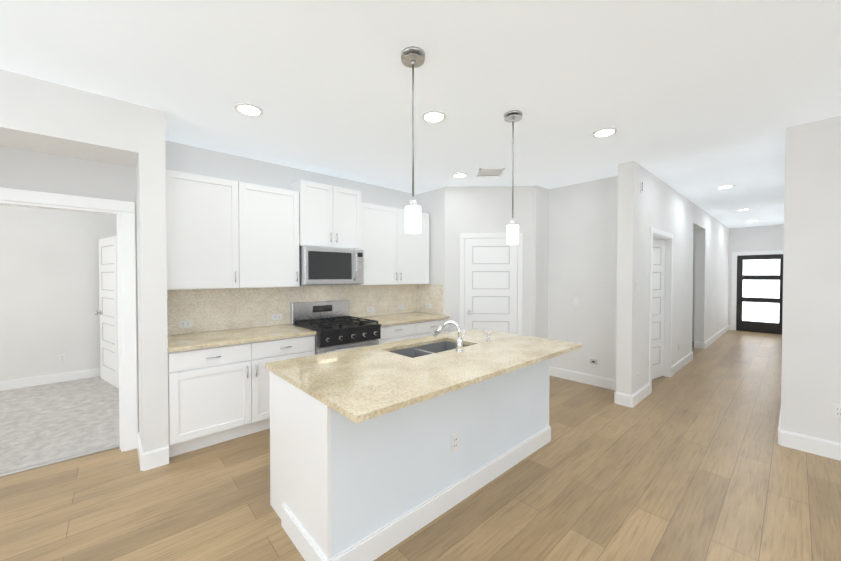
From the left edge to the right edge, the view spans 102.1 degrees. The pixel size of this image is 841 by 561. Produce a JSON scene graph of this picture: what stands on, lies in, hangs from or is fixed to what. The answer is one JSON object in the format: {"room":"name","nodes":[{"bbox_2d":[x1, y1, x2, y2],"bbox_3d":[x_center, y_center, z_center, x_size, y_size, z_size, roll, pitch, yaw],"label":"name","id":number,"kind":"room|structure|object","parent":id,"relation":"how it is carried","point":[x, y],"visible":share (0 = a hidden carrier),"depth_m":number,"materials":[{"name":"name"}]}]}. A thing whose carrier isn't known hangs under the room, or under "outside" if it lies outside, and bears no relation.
{"room":"kitchen","nodes":[
{"label":"kitchen","id":0,"kind":"room"},
{"bbox_2d":[0,205,116,380],"bbox_3d":[-6.129,0.046,3.778,4.650,2.780,0.120,-1,1,-42],"label":"wall","id":1,"kind":"structure","parent":0,"point":[49,282],"depth_m":4.65,"materials":[{"name":"paint"}]},
{"bbox_2d":[0,368,99,390],"bbox_3d":[-6.124,1.370,3.710,4.300,0.135,0.016,-1,1,-42],"label":"baseboard","id":2,"kind":"structure","parent":1,"relation":"attached to","point":[41,380],"depth_m":4.64,"materials":[{"name":"white wood"}]},
{"bbox_2d":[59,354,65,362],"bbox_3d":[-4.990,1.085,4.738,0.070,0.114,0.009,-1,1,-42],"label":"outlet","id":3,"kind":"object","parent":1,"relation":"attached to","point":[62,358],"visible":1,"depth_m":4.74,"materials":[{"name":"white plastic"}]},
{"bbox_2d":[0,376,119,473],"bbox_3d":[-5.162,1.446,2.650,4.300,0.014,2.880,-1,1,-42],"label":"floor","id":4,"kind":"structure","parent":0,"point":[43,423],"depth_m":3.44,"materials":[{"name":"grey carpet"}]},
{"bbox_2d":[0,145,120,210],"bbox_3d":[-2.857,-0.951,2.624,0.810,0.750,0.120,-1,1,-42],"label":"wall","id":5,"kind":"structure","parent":0,"point":[25,169],"depth_m":2.61,"materials":[{"name":"paint"}]},
{"bbox_2d":[0,187,137,451],"bbox_3d":[-2.852,0.394,2.638,0.990,2.120,0.138,-1,1,-42],"label":"door frame","id":6,"kind":"structure","parent":5,"relation":"attached to","point":[123,212],"depth_m":2.87,"materials":[{"name":"white wood"}]},
{"bbox_2d":[0,69,138,166],"bbox_3d":[-3.903,-1.126,1.273,4.370,0.360,0.474,-1,1,-42],"label":"wall","id":7,"kind":"structure","parent":0,"point":[39,115],"depth_m":2.35,"materials":[{"name":"paint"}]},
{"bbox_2d":[120,165,138,431],"bbox_3d":[-2.520,0.059,2.945,0.100,2.780,0.120,-1,1,-42],"label":"wall","id":8,"kind":"structure","parent":0,"point":[128,183],"depth_m":2.91,"materials":[{"name":"paint"}]},
{"bbox_2d":[136,105,168,452],"bbox_3d":[-2.302,0.060,2.898,0.160,2.780,0.704,-1,1,-42],"label":"wall","id":9,"kind":"structure","parent":0,"point":[152,290],"depth_m":2.64,"materials":[{"name":"paint"}]},
{"bbox_2d":[165,140,416,335],"bbox_3d":[-0.859,0.031,4.761,4.800,2.780,0.120,-1,1,-42],"label":"wall","id":10,"kind":"structure","parent":0,"point":[194,160],"depth_m":3.79,"materials":[{"name":"paint"}]},
{"bbox_2d":[166,169,298,289],"bbox_3d":[-1.900,-0.457,3.485,1.229,1.064,0.356,-1,1,-42],"label":"upper cabinet","id":11,"kind":"object","parent":10,"relation":"attached to","point":[223,233],"visible":0.98,"depth_m":3.33,"materials":[{"name":"white wood"}]},
{"bbox_2d":[167,284,443,334],"bbox_3d":[-1.068,0.290,4.096,3.266,0.446,0.590,-1,1,-42],"label":"tile backsplash","id":12,"kind":"structure","parent":10,"relation":"attached to","point":[206,310],"depth_m":3.90,"materials":[{"name":"beige tile"}]},
{"bbox_2d":[178,320,192,327],"bbox_3d":[-2.313,0.428,3.348,0.114,0.070,0.009,-1,1,-42],"label":"outlet","id":13,"kind":"object","parent":12,"relation":"attached to","point":[185,324],"visible":1,"depth_m":3.35,"materials":[{"name":"white plastic"}]},
{"bbox_2d":[272,313,281,319],"bbox_3d":[-1.661,0.419,3.938,0.114,0.070,0.009,-1,1,-42],"label":"outlet","id":14,"kind":"object","parent":12,"relation":"attached to","point":[276,316],"visible":1,"depth_m":3.94,"materials":[{"name":"white plastic"}]},
{"bbox_2d":[367,307,373,311],"bbox_3d":[-0.705,0.406,4.805,0.114,0.070,0.009,-1,1,-42],"label":"outlet","id":15,"kind":"object","parent":12,"relation":"attached to","point":[370,309],"visible":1,"depth_m":4.80,"materials":[{"name":"white plastic"}]},
{"bbox_2d":[289,180,360,248],"bbox_3d":[-1.143,-0.762,4.146,0.777,0.735,0.386,-1,1,-42],"label":"upper cabinet","id":16,"kind":"object","parent":10,"relation":"attached to","point":[329,215],"visible":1,"depth_m":3.99,"materials":[{"name":"white wood"}]},
{"bbox_2d":[299,246,363,284],"bbox_3d":[-1.108,-0.171,4.114,0.758,0.436,0.477,-1,1,-42],"label":"microwave","id":17,"kind":"object","parent":16,"relation":"attached to","point":[328,266],"visible":1,"depth_m":3.93,"materials":[{"name":"silver metal"}]},
{"bbox_2d":[347,202,428,284],"bbox_3d":[-0.411,-0.478,4.834,1.217,1.064,0.356,-1,1,-42],"label":"upper cabinet","id":18,"kind":"object","parent":10,"relation":"attached to","point":[395,253],"visible":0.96,"depth_m":4.67,"materials":[{"name":"white wood"}]},
{"bbox_2d":[0,330,840,560],"bbox_3d":[2.000,1.462,3.757,17.600,0.050,11.400,-1,1,-42],"label":"floor","id":19,"kind":"structure","parent":0,"point":[692,460],"depth_m":2.30,"materials":[{"name":"brown wood"}]},
{"bbox_2d":[0,444,119,476],"bbox_3d":[-2.911,1.446,2.720,0.810,0.012,0.040,-1,1,-42],"label":"trim","id":20,"kind":"structure","parent":19,"relation":"on","point":[56,461],"depth_m":2.72,"materials":[{"name":"white wood"}]},
{"bbox_2d":[168,324,315,456],"bbox_3d":[-1.773,0.985,3.370,1.233,0.916,0.730,-1,1,-42],"label":"base cabinet","id":21,"kind":"object","parent":19,"relation":"on","point":[218,386],"visible":0.88,"depth_m":3.00,"materials":[{"name":"white wood"}]},
{"bbox_2d":[290,300,380,354],"bbox_3d":[-0.994,0.848,4.003,0.762,1.170,0.817,-1,1,-42],"label":"range","id":22,"kind":"object","parent":19,"relation":"on","point":[334,325],"visible":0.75,"depth_m":3.89,"materials":[{"name":"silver metal"}]},
{"bbox_2d":[378,324,420,343],"bbox_3d":[-0.501,0.982,4.545,0.682,0.886,0.697,-1,1,-42],"label":"base cabinet","id":23,"kind":"object","parent":19,"relation":"on","point":[402,326],"depth_m":4.28,"materials":[{"name":"white wood"}]},
{"bbox_2d":[353,312,448,327],"bbox_3d":[-0.279,0.521,4.718,1.252,0.030,0.727,-1,1,-42],"label":"countertop","id":24,"kind":"structure","parent":23,"relation":"on","point":[411,317],"depth_m":4.66,"materials":[{"name":"beige stone"}]},
{"bbox_2d":[266,360,550,560],"bbox_3d":[0.093,1.011,2.645,2.204,0.886,0.835,-1,1,-42],"label":"kitchen island","id":25,"kind":"object","parent":19,"relation":"on","point":[366,464],"depth_m":1.96,"materials":[{"name":"paint"}]},
{"bbox_2d":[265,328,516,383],"bbox_3d":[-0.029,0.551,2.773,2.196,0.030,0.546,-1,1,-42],"label":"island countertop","id":26,"kind":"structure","parent":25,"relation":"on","point":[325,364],"depth_m":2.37,"materials":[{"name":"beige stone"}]},
{"bbox_2d":[432,320,464,351],"bbox_3d":[0.228,0.421,2.647,0.170,0.233,0.239,-1,1,-42],"label":"faucet","id":27,"kind":"object","parent":26,"relation":"on","point":[459,344],"visible":0.98,"depth_m":2.59,"materials":[{"name":"silver metal"}]},
{"bbox_2d":[483,331,490,341],"bbox_3d":[0.583,0.487,2.998,0.044,0.091,0.084,-1,1,-42],"label":"soap dispenser","id":28,"kind":"object","parent":26,"relation":"on","point":[488,337],"visible":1,"depth_m":2.97,"materials":[{"name":"silver metal"}]},
{"bbox_2d":[297,336,580,423],"bbox_3d":[0.353,0.557,2.351,2.196,0.030,0.592,-1,1,-42],"label":"island countertop","id":29,"kind":"structure","parent":25,"relation":"on","point":[360,395],"depth_m":1.96,"materials":[{"name":"beige stone"}]},
{"bbox_2d":[385,340,464,355],"bbox_3d":[0.090,0.665,2.770,0.764,0.222,0.404,-1,1,-42],"label":"sink","id":30,"kind":"object","parent":29,"relation":"in","point":[434,345],"depth_m":2.97,"materials":[{"name":"grey metal"}]},
{"bbox_2d":[451,432,458,452],"bbox_3d":[0.225,1.055,2.217,0.070,0.114,0.009,-1,1,-42],"label":"outlet","id":31,"kind":"object","parent":25,"relation":"attached to","point":[455,442],"visible":1,"depth_m":2.21,"materials":[{"name":"white plastic"}]},
{"bbox_2d":[421,320,448,336],"bbox_3d":[-0.060,0.976,4.944,0.632,0.886,0.697,-1,1,-42],"label":"base cabinet","id":32,"kind":"object","parent":19,"relation":"on","point":[428,327],"depth_m":4.66,"materials":[{"name":"white wood"}]},
{"bbox_2d":[0,0,840,227],"bbox_3d":[2.000,-1.368,3.714,17.600,0.050,11.400,-1,1,-42],"label":"ceiling","id":33,"kind":"structure","parent":0,"point":[697,102],"depth_m":2.23,"materials":[{"name":"paint"}]},
{"bbox_2d":[234,103,262,115],"bbox_3d":[-1.328,-1.321,2.633,0.200,0.010,0.200,-1,1,-42],"label":"recessed light","id":34,"kind":"object","parent":33,"relation":"in","point":[248,109],"visible":0.96,"depth_m":2.62,"materials":[{"name":"white plastic"}]},
{"bbox_2d":[401,46,424,233],"bbox_3d":[-0.044,-0.799,1.989,0.144,1.035,0.144,-1,1,-42],"label":"pendant light","id":35,"kind":"object","parent":33,"relation":"hanging from","point":[412,57],"visible":1,"depth_m":1.97,"materials":[{"name":"white glass"}]},
{"bbox_2d":[422,110,445,122],"bbox_3d":[0.108,-1.323,2.751,0.200,0.010,0.200,-1,1,-42],"label":"recessed light","id":36,"kind":"object","parent":33,"relation":"in","point":[433,116],"visible":1,"depth_m":2.73,"materials":[{"name":"white plastic"}]},
{"bbox_2d":[452,173,466,177],"bbox_3d":[0.501,-1.348,4.355,0.200,0.010,0.200,-1,1,-42],"label":"recessed light","id":37,"kind":"object","parent":33,"relation":"in","point":[458,175],"visible":0.98,"depth_m":4.34,"materials":[{"name":"white plastic"}]},
{"bbox_2d":[476,168,504,176],"bbox_3d":[0.864,-1.345,4.223,0.300,0.012,0.300,0,1,3],"label":"ceiling vent","id":38,"kind":"object","parent":33,"relation":"in","point":[490,171],"visible":0.98,"depth_m":4.18,"materials":[{"name":"white metal"}]},
{"bbox_2d":[504,110,522,244],"bbox_3d":[0.740,-0.810,2.725,0.144,1.035,0.144,-1,1,-42],"label":"pendant light","id":39,"kind":"object","parent":33,"relation":"hanging from","point":[512,116],"visible":1,"depth_m":2.71,"materials":[{"name":"white glass"}]},
{"bbox_2d":[592,127,616,137],"bbox_3d":[1.654,-1.328,3.054,0.200,0.010,0.200,-1,1,-42],"label":"recessed light","id":40,"kind":"object","parent":33,"relation":"in","point":[605,132],"visible":0.94,"depth_m":3.04,"materials":[{"name":"white plastic"}]},
{"bbox_2d":[716,185,734,188],"bbox_3d":[4.413,-1.356,4.923,0.200,0.010,0.200,-1,1,-42],"label":"recessed light","id":41,"kind":"object","parent":33,"relation":"in","point":[724,186],"visible":0.96,"depth_m":4.90,"materials":[{"name":"white plastic"}]},
{"bbox_2d":[417,187,444,314],"bbox_3d":[0.193,0.024,5.222,0.120,2.780,0.610,-1,1,-42],"label":"wall","id":42,"kind":"structure","parent":0,"point":[432,203],"depth_m":5.08,"materials":[{"name":"paint"}]},
{"bbox_2d":[445,186,532,336],"bbox_3d":[1.020,0.028,4.983,1.329,2.780,0.120,0,1,3],"label":"wall","id":43,"kind":"structure","parent":0,"point":[478,209],"depth_m":4.91,"materials":[{"name":"paint"}]},
{"bbox_2d":[137,325,840,470],"bbox_3d":[3.230,1.386,2.637,16.720,0.135,8.090,-1,1,-42],"label":"baseboard","id":44,"kind":"structure","parent":43,"relation":"attached to","point":[152,459],"depth_m":2.99,"materials":[{"name":"white wood"}]},
{"bbox_2d":[460,233,522,334],"bbox_3d":[1.017,0.369,4.920,0.900,2.100,0.018,0,1,3],"label":"door frame","id":45,"kind":"structure","parent":43,"relation":"attached to","point":[519,269],"depth_m":4.90,"materials":[{"name":"white wood"}]},
{"bbox_2d":[465,238,517,333],"bbox_3d":[1.007,0.401,4.931,0.570,2.020,0.570,-1,1,-42],"label":"pantry door","id":46,"kind":"structure","parent":43,"relation":"in","point":[490,284],"depth_m":4.92,"materials":[{"name":"white wood"}]},
{"bbox_2d":[532,185,547,338],"bbox_3d":[1.738,0.027,5.022,0.360,2.780,0.120,-1,1,-42],"label":"wall","id":47,"kind":"structure","parent":0,"point":[540,273],"depth_m":4.94,"materials":[{"name":"paint"}]},
{"bbox_2d":[548,176,617,379],"bbox_3d":[1.804,0.023,5.306,0.120,2.780,2.650,-1,1,-42],"label":"wall","id":48,"kind":"structure","parent":0,"point":[582,242],"depth_m":4.70,"materials":[{"name":"paint"}]},
{"bbox_2d":[588,356,599,366],"bbox_3d":[2.353,1.101,4.620,0.010,0.130,0.150,-1,1,-42],"label":"outlet","id":49,"kind":"object","parent":48,"relation":"attached to","point":[594,361],"visible":1,"depth_m":4.61,"materials":[{"name":"white plastic"}]},
{"bbox_2d":[616,161,728,394],"bbox_3d":[5.360,0.003,6.632,8.170,2.780,0.160,-1,1,-42],"label":"wall","id":50,"kind":"structure","parent":0,"point":[634,214],"depth_m":4.61,"materials":[{"name":"paint"}]},
{"bbox_2d":[640,181,642,192],"bbox_3d":[2.599,-1.104,3.995,0.080,0.130,0.015,-1,1,-42],"label":"door chime","id":51,"kind":"object","parent":50,"relation":"attached to","point":[641,186],"visible":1,"depth_m":3.97,"materials":[{"name":"white plastic"}]},
{"bbox_2d":[652,239,664,379],"bbox_3d":[3.177,0.411,4.803,0.922,2.000,0.252,-1,1,-42],"label":"hall door","id":52,"kind":"structure","parent":50,"relation":"in","point":[658,306],"depth_m":4.92,"materials":[{"name":"white wood"}]},
{"bbox_2d":[649,227,672,392],"bbox_3d":[3.247,0.372,4.710,1.110,2.100,0.178,-1,1,-42],"label":"door frame","id":53,"kind":"structure","parent":50,"relation":"attached to","point":[661,235],"depth_m":4.97,"materials":[{"name":"white wood"}]},
{"bbox_2d":[692,229,694,340],"bbox_3d":[5.808,-0.022,8.245,0.100,2.780,1.630,-1,1,-42],"label":"wall","id":54,"kind":"structure","parent":0,"point":[693,284],"depth_m":7.73,"materials":[{"name":"paint"}]},
{"bbox_2d":[728,224,783,324],"bbox_3d":[8.213,-0.043,9.656,0.120,2.780,2.970,-1,1,-42],"label":"wall","id":55,"kind":"structure","parent":0,"point":[764,238],"depth_m":8.96,"materials":[{"name":"paint"}]},
{"bbox_2d":[731,250,783,330],"bbox_3d":[8.851,0.294,8.852,0.020,2.130,1.115,-1,1,-42],"label":"door frame","id":56,"kind":"structure","parent":55,"relation":"attached to","point":[734,289],"depth_m":9.21,"materials":[{"name":"white"}]},
{"bbox_2d":[736,254,782,333],"bbox_3d":[8.872,0.344,8.872,0.095,2.030,0.915,-1,1,-42],"label":"front door","id":57,"kind":"structure","parent":55,"relation":"in","point":[759,306],"depth_m":8.89,"materials":[{"name":"glass"}]},
{"bbox_2d":[781,115,840,442],"bbox_3d":[7.701,0.041,4.145,8.280,2.780,4.350,-1,1,-42],"label":"wall block","id":58,"kind":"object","parent":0,"point":[811,360],"visible":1,"depth_m":2.85,"materials":[{"name":"paint"}]},
{"bbox_2d":[832,403,840,418],"bbox_3d":[3.387,1.058,2.750,0.009,0.114,0.070,-1,1,-42],"label":"outlet","id":59,"kind":"object","parent":58,"relation":"attached to","point":[836,410],"visible":1,"depth_m":2.76,"materials":[{"name":"white plastic"}]},
{"bbox_3d":[-3.530,0.042,4.082,0.070,2.780,2.920,-1,1,-42],"label":"wall","id":60,"kind":"structure","parent":0,"visible":0},
{"bbox_2d":[94,236,118,387],"bbox_3d":[-4.306,0.411,4.668,0.270,2.000,0.797,-1,1,-42],"label":"door","id":61,"kind":"structure","parent":60,"relation":"in","point":[108,312],"depth_m":4.66,"materials":[{"name":"white wood"}]}
]}

